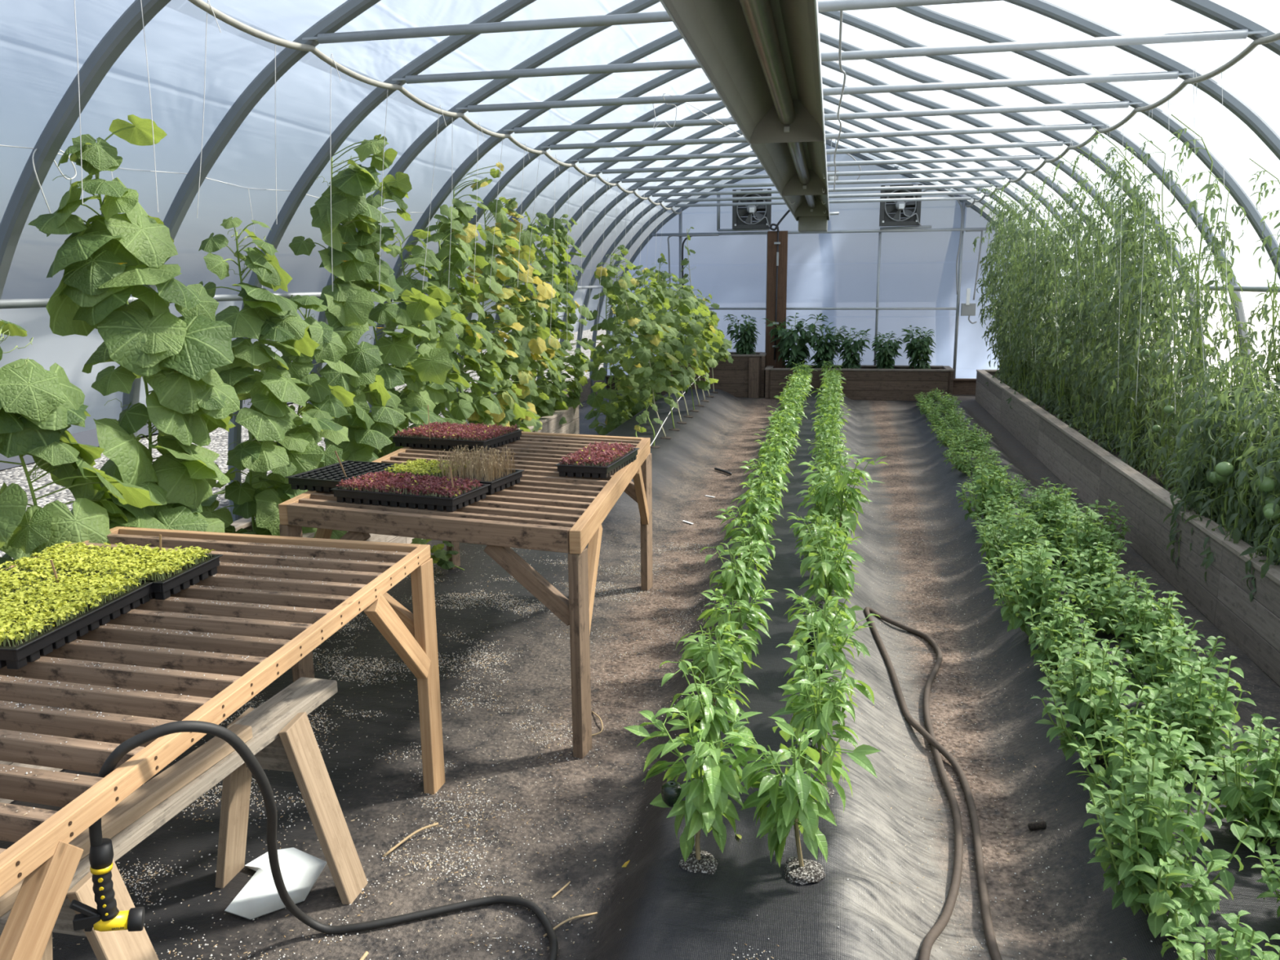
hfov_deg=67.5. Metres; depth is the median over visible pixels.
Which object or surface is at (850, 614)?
plant
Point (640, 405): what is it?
vine
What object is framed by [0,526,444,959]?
table
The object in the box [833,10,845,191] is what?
power cord
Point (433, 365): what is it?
vine
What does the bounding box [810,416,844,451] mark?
plant
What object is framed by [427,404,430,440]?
marker
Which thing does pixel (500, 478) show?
seedling tray
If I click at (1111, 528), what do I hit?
basil plant
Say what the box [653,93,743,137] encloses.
string
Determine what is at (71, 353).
wall
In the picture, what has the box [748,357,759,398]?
board
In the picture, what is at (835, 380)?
plant
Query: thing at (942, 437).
basil plant
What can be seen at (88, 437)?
fabric strip
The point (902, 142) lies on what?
rib
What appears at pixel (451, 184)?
string
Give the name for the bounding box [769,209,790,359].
pipe
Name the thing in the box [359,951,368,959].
twig
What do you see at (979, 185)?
tie
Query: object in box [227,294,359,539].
vine
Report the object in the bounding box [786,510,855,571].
plant
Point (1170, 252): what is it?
plant
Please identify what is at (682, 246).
conduit
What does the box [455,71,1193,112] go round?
tie
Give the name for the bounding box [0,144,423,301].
string
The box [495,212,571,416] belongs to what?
vine
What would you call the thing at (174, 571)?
seedling tray
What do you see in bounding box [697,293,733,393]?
vine
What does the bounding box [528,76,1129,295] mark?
rib
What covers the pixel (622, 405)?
vine
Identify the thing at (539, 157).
string
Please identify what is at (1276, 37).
pipe
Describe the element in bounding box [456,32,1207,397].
rib
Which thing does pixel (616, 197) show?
string
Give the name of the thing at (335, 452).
marker
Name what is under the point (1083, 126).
tie
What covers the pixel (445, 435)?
seedling tray
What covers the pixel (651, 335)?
vine
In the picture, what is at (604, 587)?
spilled perlite
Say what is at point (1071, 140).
string
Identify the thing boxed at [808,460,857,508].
plant
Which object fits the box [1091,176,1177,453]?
plant
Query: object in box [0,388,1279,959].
floor
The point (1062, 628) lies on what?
basil plant
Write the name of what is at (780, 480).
plant
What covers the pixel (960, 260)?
pole
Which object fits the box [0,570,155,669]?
seedling tray
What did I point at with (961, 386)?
baseboard
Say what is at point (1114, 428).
plant
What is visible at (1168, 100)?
string
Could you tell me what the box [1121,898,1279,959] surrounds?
basil plant
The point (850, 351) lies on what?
plant
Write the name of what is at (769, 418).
plant
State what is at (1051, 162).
string
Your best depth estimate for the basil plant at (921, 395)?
12.49 m
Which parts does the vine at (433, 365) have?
stem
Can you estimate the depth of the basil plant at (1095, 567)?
4.60 m
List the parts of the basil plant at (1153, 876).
stem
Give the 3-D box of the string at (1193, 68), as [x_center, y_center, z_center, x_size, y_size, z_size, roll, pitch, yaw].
[3.139,-1.278,5.362,0.271,1.931,0.035,2,12,11]
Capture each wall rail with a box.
[651,227,995,236]
[708,307,956,310]
[717,228,769,231]
[880,225,931,230]
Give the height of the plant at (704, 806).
0.420 m
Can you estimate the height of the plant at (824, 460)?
0.363 m
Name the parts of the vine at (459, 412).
stem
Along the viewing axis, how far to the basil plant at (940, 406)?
11.15 m
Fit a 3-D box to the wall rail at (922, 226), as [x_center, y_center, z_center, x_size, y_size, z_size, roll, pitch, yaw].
[3.939,-3.743,14.204,0.741,0.053,0.040,2,12,11]
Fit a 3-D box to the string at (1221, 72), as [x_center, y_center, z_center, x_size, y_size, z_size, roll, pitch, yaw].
[3.070,-1.156,5.006,0.276,1.837,0.004,-1,12,-3]
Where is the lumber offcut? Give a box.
[0,724,253,916]
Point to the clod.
(1037, 825)
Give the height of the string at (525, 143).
1.086 m
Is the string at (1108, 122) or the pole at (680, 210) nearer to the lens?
the string at (1108, 122)
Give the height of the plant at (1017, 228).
2.266 m
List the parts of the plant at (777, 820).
stem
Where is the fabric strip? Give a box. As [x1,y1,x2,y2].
[0,398,290,470]
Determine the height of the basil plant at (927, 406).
0.171 m
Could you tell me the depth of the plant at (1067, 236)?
9.31 m
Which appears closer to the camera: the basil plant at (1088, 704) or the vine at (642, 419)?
the basil plant at (1088, 704)
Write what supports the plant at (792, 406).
on the floor
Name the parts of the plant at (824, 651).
stem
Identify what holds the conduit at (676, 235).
attached to the wall rail at (952, 228)
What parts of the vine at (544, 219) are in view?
stem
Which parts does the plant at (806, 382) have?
stem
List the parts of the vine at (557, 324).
stem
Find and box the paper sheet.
[224,847,326,919]
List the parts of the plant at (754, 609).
stem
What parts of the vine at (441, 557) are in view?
stem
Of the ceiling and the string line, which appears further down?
the string line
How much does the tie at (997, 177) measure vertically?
0.042 m
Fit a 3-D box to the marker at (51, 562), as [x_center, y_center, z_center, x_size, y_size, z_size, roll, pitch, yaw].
[-1.604,0.261,2.629,0.028,0.086,0.003,4,13,22]
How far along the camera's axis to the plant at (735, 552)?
4.61 m
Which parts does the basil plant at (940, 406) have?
stem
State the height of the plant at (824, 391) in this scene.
0.380 m
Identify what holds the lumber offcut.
on the sawhorse
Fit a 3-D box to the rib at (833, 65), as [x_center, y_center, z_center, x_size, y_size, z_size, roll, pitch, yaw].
[1.660,-2.134,9.390,6.818,3.810,0.066,2,12,11]
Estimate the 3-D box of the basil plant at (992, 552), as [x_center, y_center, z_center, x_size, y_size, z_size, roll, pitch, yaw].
[2.001,0.339,5.115,0.407,0.397,0.387,5,13,27]
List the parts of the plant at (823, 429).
stem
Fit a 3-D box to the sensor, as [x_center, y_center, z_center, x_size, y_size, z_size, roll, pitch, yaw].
[2.855,-4.490,13.393,0.502,0.640,0.151,0,12,1]
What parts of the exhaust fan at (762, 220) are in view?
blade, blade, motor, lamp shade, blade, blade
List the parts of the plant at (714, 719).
stem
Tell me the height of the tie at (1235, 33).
0.042 m
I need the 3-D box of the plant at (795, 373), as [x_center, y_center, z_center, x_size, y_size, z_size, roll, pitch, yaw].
[2.107,-1.251,12.764,0.280,0.366,0.339,0,12,4]
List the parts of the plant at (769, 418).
stem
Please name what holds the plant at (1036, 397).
in the raised bed at (1078, 462)
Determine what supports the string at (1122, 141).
hanging from the pipe at (1276, 37)
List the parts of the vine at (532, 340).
stem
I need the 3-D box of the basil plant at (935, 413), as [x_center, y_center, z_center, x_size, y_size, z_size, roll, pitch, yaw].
[3.339,-0.722,10.865,0.267,0.181,0.266,-5,13,-21]
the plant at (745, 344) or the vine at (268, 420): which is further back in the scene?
the plant at (745, 344)
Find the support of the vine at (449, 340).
on the raised bed at (550, 424)
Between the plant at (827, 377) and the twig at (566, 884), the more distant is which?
the plant at (827, 377)
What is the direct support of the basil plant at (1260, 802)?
on the floor
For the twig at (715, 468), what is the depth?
8.82 m
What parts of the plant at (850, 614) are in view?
stem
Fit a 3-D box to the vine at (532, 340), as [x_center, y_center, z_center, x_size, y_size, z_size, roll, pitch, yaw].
[-1.114,-1.415,8.816,0.824,2.064,0.732,-4,12,-15]
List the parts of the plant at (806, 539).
stem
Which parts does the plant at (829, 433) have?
stem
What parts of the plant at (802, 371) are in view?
stem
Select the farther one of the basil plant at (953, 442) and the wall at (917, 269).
the wall at (917, 269)
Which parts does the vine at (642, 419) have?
stem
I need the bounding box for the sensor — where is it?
[826,138,861,181]
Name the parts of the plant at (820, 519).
stem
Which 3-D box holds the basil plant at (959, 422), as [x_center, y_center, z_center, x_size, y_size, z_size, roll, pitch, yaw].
[3.302,-0.562,9.855,0.260,0.168,0.316,-2,12,-8]
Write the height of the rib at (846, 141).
3.810 m
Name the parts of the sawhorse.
leg, leg, leg, leg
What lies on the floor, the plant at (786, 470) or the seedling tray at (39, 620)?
the plant at (786, 470)
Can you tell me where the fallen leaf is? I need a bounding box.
[622,860,630,866]
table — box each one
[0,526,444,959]
[278,431,653,759]
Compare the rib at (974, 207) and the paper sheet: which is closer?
the paper sheet
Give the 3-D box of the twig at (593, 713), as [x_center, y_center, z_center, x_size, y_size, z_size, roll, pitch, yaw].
[-0.173,0.966,3.822,0.056,0.023,0.227,0,12,1]
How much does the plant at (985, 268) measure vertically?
2.599 m
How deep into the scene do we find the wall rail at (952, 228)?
14.38 m
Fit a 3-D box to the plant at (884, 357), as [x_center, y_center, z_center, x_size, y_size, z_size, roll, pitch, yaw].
[3.652,-1.858,14.177,0.462,0.693,0.739,3,12,17]
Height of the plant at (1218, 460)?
1.514 m
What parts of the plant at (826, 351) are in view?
stem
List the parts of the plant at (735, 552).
stem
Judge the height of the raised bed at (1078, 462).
0.442 m
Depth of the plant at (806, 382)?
12.23 m
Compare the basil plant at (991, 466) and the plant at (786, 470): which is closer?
the plant at (786, 470)
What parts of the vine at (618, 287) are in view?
stem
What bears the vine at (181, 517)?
on the raised bed at (550, 424)
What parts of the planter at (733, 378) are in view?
corner post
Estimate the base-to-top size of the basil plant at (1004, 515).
0.337 m
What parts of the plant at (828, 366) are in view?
stem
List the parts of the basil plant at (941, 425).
stem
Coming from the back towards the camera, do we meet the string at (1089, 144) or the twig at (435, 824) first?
the string at (1089, 144)
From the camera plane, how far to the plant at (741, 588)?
4.17 m
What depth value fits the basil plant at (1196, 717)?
3.00 m
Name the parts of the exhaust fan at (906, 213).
blade, blade, lamp shade, motor, blade, blade, blade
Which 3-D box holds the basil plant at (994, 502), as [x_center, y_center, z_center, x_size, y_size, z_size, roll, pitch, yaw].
[2.186,0.228,5.841,0.296,0.284,0.360,-8,14,-32]
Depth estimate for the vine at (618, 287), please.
10.78 m
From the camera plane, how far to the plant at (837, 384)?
11.31 m
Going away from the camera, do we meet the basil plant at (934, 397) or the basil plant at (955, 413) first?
the basil plant at (955, 413)
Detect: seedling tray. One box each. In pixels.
[0,541,222,599]
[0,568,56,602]
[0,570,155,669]
[285,460,404,493]
[330,470,490,511]
[384,444,524,494]
[391,420,523,451]
[555,440,639,478]
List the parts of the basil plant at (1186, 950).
stem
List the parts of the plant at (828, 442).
stem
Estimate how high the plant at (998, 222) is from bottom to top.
2.693 m
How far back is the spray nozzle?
1.80 m
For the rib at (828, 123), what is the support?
on the floor
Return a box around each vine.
[0,319,163,569]
[28,114,239,533]
[70,478,208,531]
[198,217,343,536]
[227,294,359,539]
[288,133,406,462]
[326,171,453,457]
[383,229,469,430]
[400,204,488,428]
[410,537,464,570]
[419,161,509,426]
[452,196,525,426]
[461,197,549,431]
[477,211,560,431]
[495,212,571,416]
[507,217,576,424]
[528,213,597,408]
[581,244,641,435]
[592,261,641,425]
[603,267,656,417]
[613,291,683,439]
[622,265,695,431]
[631,277,668,408]
[634,410,648,437]
[636,287,705,423]
[642,387,662,448]
[649,266,706,417]
[652,253,677,393]
[659,277,724,406]
[660,294,718,412]
[676,301,732,397]
[677,284,719,401]
[680,226,702,389]
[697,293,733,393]
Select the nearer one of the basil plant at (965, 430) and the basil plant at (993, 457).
the basil plant at (993, 457)
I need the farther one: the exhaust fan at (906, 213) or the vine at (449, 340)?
the exhaust fan at (906, 213)
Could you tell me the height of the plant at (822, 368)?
0.351 m
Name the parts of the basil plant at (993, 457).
stem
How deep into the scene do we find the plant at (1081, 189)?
8.10 m
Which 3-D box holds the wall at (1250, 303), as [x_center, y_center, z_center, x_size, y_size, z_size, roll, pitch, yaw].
[4.209,-0.731,5.690,0.218,0.802,17.654,2,12,11]
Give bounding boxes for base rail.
[0,285,603,308]
[1063,283,1279,292]
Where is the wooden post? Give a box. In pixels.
[765,231,787,368]
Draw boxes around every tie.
[302,0,1005,44]
[391,29,1266,84]
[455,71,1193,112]
[503,101,1142,133]
[540,123,1103,150]
[569,140,1073,163]
[594,155,1049,173]
[613,165,1030,182]
[631,175,1013,190]
[645,183,999,196]
[657,190,987,202]
[670,196,977,207]
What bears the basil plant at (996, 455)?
on the floor
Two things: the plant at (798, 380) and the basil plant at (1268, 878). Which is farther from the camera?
the plant at (798, 380)
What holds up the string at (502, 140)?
hanging from the cable
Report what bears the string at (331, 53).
hanging from the cable
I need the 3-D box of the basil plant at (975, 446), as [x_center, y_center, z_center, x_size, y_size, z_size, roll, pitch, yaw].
[3.030,-0.310,8.580,0.290,0.197,0.289,1,12,10]
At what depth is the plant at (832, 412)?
9.23 m
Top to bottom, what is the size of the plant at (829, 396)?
0.352 m
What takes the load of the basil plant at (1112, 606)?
on the floor
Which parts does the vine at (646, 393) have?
stem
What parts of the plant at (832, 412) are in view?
stem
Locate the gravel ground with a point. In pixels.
(218, 444)
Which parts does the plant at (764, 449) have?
stem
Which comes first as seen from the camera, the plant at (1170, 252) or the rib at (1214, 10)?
the rib at (1214, 10)
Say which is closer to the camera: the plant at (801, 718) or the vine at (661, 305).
the plant at (801, 718)
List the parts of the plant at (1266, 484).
stem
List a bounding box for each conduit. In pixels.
[667,234,719,288]
[681,235,691,287]
[922,188,963,294]
[965,230,982,300]
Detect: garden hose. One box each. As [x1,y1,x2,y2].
[88,720,558,959]
[864,606,1002,959]
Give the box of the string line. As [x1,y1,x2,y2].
[650,375,700,445]
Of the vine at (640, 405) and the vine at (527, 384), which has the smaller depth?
the vine at (527, 384)
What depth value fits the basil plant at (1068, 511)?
5.32 m
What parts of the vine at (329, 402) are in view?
stem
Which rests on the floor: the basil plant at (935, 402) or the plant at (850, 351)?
the basil plant at (935, 402)
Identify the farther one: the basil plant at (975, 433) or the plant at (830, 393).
the plant at (830, 393)
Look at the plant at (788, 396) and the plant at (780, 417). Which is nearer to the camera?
the plant at (780, 417)
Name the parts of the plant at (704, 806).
stem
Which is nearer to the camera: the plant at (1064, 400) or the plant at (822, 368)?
the plant at (1064, 400)
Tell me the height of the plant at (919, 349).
0.783 m
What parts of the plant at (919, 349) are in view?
stem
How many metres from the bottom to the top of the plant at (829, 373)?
0.406 m
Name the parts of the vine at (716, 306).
stem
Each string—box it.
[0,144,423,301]
[74,0,83,204]
[140,0,158,212]
[196,0,221,217]
[275,44,276,217]
[330,53,341,291]
[378,89,387,290]
[422,104,446,289]
[448,183,452,288]
[473,121,484,287]
[489,140,502,283]
[517,142,529,284]
[526,157,539,287]
[549,155,559,344]
[566,191,568,341]
[580,167,586,321]
[587,179,595,324]
[596,178,610,327]
[610,197,617,312]
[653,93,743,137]
[1004,182,1010,348]
[1020,185,1032,352]
[1035,164,1038,282]
[1051,162,1058,368]
[1070,139,1085,377]
[1088,144,1099,372]
[1106,122,1124,356]
[1117,141,1123,393]
[1135,97,1152,405]
[1168,99,1175,413]
[1193,68,1206,405]
[1221,71,1232,422]
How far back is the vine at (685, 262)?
13.84 m
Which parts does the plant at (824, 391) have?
stem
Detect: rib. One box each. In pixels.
[0,0,171,299]
[121,0,381,436]
[227,0,1279,521]
[307,0,1279,444]
[368,5,1279,413]
[424,10,1252,386]
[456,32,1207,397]
[490,61,1170,393]
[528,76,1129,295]
[537,95,1105,387]
[560,107,1081,397]
[573,120,1072,380]
[589,130,1054,393]
[603,139,1018,389]
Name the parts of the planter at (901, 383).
corner post, corner post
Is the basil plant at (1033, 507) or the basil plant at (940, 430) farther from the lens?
the basil plant at (940, 430)
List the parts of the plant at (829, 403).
stem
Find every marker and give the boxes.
[49,559,58,582]
[159,534,161,554]
[334,450,346,476]
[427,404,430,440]
[449,466,453,492]
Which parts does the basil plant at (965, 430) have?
stem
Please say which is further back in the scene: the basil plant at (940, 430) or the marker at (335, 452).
the basil plant at (940, 430)
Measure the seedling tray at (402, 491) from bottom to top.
0.093 m
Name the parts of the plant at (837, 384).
stem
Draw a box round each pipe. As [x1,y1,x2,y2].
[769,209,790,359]
[965,32,1279,207]
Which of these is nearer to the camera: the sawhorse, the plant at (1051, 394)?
the sawhorse
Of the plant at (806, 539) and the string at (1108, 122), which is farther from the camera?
the string at (1108, 122)
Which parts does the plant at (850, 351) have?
stem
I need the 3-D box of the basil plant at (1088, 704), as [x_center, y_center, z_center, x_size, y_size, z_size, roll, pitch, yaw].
[1.510,0.749,3.137,0.408,0.398,0.387,10,16,43]
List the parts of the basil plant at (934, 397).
stem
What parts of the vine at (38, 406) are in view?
stem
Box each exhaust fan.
[732,188,771,229]
[879,184,921,226]
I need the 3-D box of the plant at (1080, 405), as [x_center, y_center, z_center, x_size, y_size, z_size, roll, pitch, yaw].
[4.046,-1.506,8.681,0.770,2.522,0.617,-3,12,-13]
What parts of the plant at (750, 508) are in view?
stem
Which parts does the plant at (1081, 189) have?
stem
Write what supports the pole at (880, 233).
on the baseboard at (961, 386)
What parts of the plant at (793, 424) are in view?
stem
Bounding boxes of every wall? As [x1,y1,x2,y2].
[0,0,671,299]
[0,288,610,434]
[607,144,1014,378]
[977,53,1279,286]
[1053,288,1279,401]
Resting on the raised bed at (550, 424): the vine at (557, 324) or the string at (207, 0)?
the vine at (557, 324)
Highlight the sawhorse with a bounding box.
[0,676,367,959]
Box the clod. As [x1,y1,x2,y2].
[1027,820,1046,831]
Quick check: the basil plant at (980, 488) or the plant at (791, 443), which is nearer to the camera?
the basil plant at (980, 488)
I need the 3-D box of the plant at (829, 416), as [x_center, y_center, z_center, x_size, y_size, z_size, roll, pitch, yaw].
[1.769,-0.470,8.893,0.376,0.411,0.290,-1,12,-2]
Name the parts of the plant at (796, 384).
stem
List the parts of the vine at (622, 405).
stem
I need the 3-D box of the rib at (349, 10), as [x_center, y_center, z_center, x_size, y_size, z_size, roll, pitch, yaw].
[0.597,-1.035,4.121,6.818,3.810,0.066,2,12,11]
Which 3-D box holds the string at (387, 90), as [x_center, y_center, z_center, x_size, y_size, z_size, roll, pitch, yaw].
[-1.406,-1.574,5.242,0.163,1.053,0.006,7,14,31]
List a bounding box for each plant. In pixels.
[623,701,761,874]
[658,660,758,782]
[675,621,761,713]
[697,588,778,680]
[699,542,771,639]
[715,502,775,566]
[718,528,781,606]
[722,716,879,884]
[723,314,760,354]
[729,474,788,540]
[737,472,783,527]
[739,456,790,506]
[752,450,795,497]
[755,433,789,479]
[760,429,800,471]
[762,312,828,368]
[764,417,800,462]
[766,412,802,449]
[767,405,795,438]
[770,654,874,797]
[772,405,807,438]
[773,391,804,416]
[775,604,879,734]
[778,382,808,417]
[778,396,808,431]
[779,376,810,404]
[781,386,810,413]
[783,587,862,682]
[786,380,813,404]
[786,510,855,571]
[787,373,805,386]
[789,364,816,382]
[790,512,860,605]
[791,360,812,375]
[791,370,812,399]
[792,365,813,377]
[795,480,845,537]
[798,448,888,559]
[799,537,865,624]
[801,322,848,368]
[802,474,852,524]
[806,435,848,472]
[807,454,853,483]
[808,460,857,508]
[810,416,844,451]
[811,384,842,406]
[811,406,850,445]
[812,436,849,472]
[813,391,844,425]
[813,422,845,454]
[816,406,849,436]
[817,388,844,413]
[818,368,841,386]
[818,395,844,422]
[819,377,844,398]
[820,360,842,375]
[820,368,843,375]
[820,372,840,393]
[821,371,846,383]
[821,378,841,398]
[835,328,871,368]
[871,331,902,368]
[901,325,936,368]
[913,391,929,399]
[914,398,937,410]
[915,393,937,405]
[918,399,937,415]
[923,404,946,417]
[925,408,947,422]
[927,388,948,400]
[927,417,953,435]
[928,413,951,427]
[933,426,962,441]
[934,392,957,404]
[935,427,964,447]
[937,400,959,414]
[939,397,961,409]
[941,444,973,466]
[944,407,965,420]
[944,434,974,454]
[945,410,973,426]
[948,416,973,432]
[949,451,983,474]
[955,422,984,439]
[955,460,1025,525]
[960,429,991,445]
[960,434,992,455]
[963,475,990,494]
[964,464,990,479]
[967,488,984,509]
[969,448,1001,463]
[969,493,1029,534]
[972,499,1044,555]
[973,204,1010,380]
[974,453,1012,473]
[975,508,1055,578]
[976,182,1034,391]
[978,198,1023,386]
[980,535,1057,605]
[985,466,1013,483]
[986,540,1096,637]
[987,183,1041,395]
[995,211,1031,314]
[998,179,1061,408]
[1000,474,1030,497]
[1008,227,1043,342]
[1012,186,1071,414]
[1013,488,1052,508]
[1015,201,1071,373]
[1016,477,1079,524]
[1019,205,1059,319]
[1022,180,1086,390]
[1024,183,1085,422]
[1024,598,1105,670]
[1028,483,1088,542]
[1030,642,1173,765]
[1034,630,1136,703]
[1037,501,1099,561]
[1039,170,1111,430]
[1044,506,1132,577]
[1046,542,1138,608]
[1048,154,1126,442]
[1051,200,1107,387]
[1053,188,1128,391]
[1065,168,1164,420]
[1066,702,1214,827]
[1067,561,1161,637]
[1068,146,1158,454]
[1076,746,1264,942]
[1077,499,1133,545]
[1086,127,1171,471]
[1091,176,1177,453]
[1102,582,1204,671]
[1106,142,1209,467]
[1120,133,1212,494]
[1120,618,1232,712]
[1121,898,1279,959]
[1137,655,1275,782]
[1152,114,1239,496]
[1163,357,1279,568]
[1174,355,1279,581]
[1186,170,1265,395]
[1195,411,1276,497]
[1203,720,1279,860]
[1217,342,1279,453]
[1232,158,1279,441]
[1234,391,1279,602]
[1245,833,1279,917]
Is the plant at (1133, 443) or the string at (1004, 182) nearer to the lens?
the plant at (1133, 443)
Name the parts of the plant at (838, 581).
stem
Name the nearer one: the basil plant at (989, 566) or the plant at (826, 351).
the basil plant at (989, 566)
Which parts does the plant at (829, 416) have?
stem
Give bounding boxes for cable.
[187,0,681,214]
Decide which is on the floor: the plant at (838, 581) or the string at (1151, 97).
the plant at (838, 581)
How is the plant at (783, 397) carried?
on the floor
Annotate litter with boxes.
[0,542,394,815]
[318,498,1174,959]
[731,915,778,959]
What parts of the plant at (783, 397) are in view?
stem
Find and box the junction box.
[960,288,977,324]
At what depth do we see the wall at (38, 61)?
4.54 m
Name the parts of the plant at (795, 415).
stem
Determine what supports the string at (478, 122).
hanging from the cable
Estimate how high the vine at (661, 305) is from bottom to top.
1.712 m
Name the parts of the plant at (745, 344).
stem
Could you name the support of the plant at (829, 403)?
on the floor
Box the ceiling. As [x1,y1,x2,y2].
[164,0,1279,213]
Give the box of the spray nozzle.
[69,838,144,931]
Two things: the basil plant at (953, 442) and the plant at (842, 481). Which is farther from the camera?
the basil plant at (953, 442)
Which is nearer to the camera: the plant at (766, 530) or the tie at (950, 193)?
the plant at (766, 530)
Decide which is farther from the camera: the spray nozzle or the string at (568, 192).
the string at (568, 192)
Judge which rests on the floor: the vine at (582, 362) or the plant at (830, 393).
the plant at (830, 393)
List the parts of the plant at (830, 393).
stem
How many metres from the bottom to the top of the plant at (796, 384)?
0.447 m
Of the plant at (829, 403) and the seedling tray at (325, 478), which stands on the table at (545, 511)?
the seedling tray at (325, 478)
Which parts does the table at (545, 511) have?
leg, rail, rail, leg, leg, rail, rail, leg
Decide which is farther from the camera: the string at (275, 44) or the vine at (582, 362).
the vine at (582, 362)
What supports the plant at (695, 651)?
on the floor
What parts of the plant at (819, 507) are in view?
stem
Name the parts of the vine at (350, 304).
stem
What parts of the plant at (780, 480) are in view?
stem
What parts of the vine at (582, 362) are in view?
stem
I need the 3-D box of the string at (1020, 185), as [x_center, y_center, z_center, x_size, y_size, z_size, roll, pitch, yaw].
[4.107,-2.236,10.175,0.258,1.840,0.002,0,12,4]
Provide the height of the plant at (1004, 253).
2.444 m
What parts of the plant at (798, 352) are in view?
stem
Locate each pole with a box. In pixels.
[679,208,682,332]
[716,195,719,230]
[764,234,767,351]
[873,232,881,364]
[952,202,965,378]
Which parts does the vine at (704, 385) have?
stem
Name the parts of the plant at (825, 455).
stem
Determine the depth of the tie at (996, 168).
9.96 m
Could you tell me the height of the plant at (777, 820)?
0.421 m
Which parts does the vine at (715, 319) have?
stem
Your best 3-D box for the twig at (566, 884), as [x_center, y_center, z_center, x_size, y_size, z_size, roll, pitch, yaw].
[-0.197,1.183,2.839,0.013,0.014,0.216,7,14,32]
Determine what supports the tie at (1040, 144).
attached to the rib at (1024, 119)
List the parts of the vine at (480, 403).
stem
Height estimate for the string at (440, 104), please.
1.086 m
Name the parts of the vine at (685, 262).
stem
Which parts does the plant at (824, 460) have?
stem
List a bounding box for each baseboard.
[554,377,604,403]
[605,375,976,395]
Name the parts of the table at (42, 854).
rail, rail, leg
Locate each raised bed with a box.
[0,403,579,803]
[974,369,1279,686]
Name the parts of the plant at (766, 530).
stem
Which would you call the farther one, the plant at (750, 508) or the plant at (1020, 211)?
the plant at (1020, 211)
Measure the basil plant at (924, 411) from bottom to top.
0.204 m
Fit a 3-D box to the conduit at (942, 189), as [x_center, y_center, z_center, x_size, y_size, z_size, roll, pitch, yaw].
[4.447,-3.522,14.167,0.595,1.539,0.046,2,12,11]
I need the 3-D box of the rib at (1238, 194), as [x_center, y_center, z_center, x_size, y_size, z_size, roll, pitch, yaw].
[1.129,-1.584,6.756,6.818,3.810,0.066,2,12,11]
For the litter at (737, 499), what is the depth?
3.60 m
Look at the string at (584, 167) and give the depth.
9.28 m
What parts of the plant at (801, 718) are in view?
stem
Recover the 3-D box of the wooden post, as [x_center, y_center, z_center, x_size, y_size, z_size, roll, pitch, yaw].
[2.074,-2.521,14.577,0.298,2.460,0.057,2,12,11]
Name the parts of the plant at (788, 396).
stem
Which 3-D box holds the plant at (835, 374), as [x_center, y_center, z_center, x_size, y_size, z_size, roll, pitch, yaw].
[2.562,-1.256,12.737,0.375,0.378,0.280,8,14,35]
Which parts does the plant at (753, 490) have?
stem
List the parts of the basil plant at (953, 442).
stem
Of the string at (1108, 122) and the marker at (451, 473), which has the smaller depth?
the marker at (451, 473)
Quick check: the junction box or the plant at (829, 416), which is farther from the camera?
the junction box
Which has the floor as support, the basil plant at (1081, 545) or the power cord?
the basil plant at (1081, 545)
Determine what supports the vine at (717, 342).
on the floor
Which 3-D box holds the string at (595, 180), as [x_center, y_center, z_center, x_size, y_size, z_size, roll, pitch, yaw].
[-0.494,-2.266,9.760,0.152,1.562,0.003,8,14,35]
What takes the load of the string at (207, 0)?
hanging from the cable
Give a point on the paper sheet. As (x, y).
(300, 869)
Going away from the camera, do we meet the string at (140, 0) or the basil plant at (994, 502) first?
the string at (140, 0)
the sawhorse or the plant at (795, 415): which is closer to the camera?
the sawhorse
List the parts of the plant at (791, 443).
stem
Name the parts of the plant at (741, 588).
stem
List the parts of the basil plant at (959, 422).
stem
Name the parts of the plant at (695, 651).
stem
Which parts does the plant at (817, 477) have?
stem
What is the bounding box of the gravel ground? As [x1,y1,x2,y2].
[0,311,1263,559]
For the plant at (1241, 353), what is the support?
in the raised bed at (1078, 462)
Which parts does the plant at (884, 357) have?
stem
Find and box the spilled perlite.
[76,541,719,959]
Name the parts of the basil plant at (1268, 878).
stem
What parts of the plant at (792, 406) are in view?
stem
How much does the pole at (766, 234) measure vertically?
2.220 m
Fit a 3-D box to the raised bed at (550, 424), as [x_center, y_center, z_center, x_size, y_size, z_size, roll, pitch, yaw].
[-1.828,0.256,6.357,0.590,0.422,9.060,2,12,11]
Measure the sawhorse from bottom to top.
0.577 m
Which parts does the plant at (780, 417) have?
stem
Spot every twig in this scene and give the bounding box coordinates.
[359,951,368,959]
[382,822,438,857]
[542,911,597,937]
[551,859,595,898]
[591,711,603,736]
[714,467,732,475]
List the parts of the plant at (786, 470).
stem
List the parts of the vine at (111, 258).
stem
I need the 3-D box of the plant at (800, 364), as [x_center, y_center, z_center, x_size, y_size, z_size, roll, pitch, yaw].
[2.357,-1.535,13.970,0.333,0.435,0.290,-1,12,-3]
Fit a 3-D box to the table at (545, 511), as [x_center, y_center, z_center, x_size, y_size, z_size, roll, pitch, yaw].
[-0.693,0.362,4.708,1.452,0.882,2.290,2,12,11]
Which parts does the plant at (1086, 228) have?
stem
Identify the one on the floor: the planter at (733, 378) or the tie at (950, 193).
the planter at (733, 378)
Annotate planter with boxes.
[657,351,766,397]
[764,364,954,400]
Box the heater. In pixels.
[659,0,839,232]
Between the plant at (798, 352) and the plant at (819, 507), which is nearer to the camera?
the plant at (819, 507)

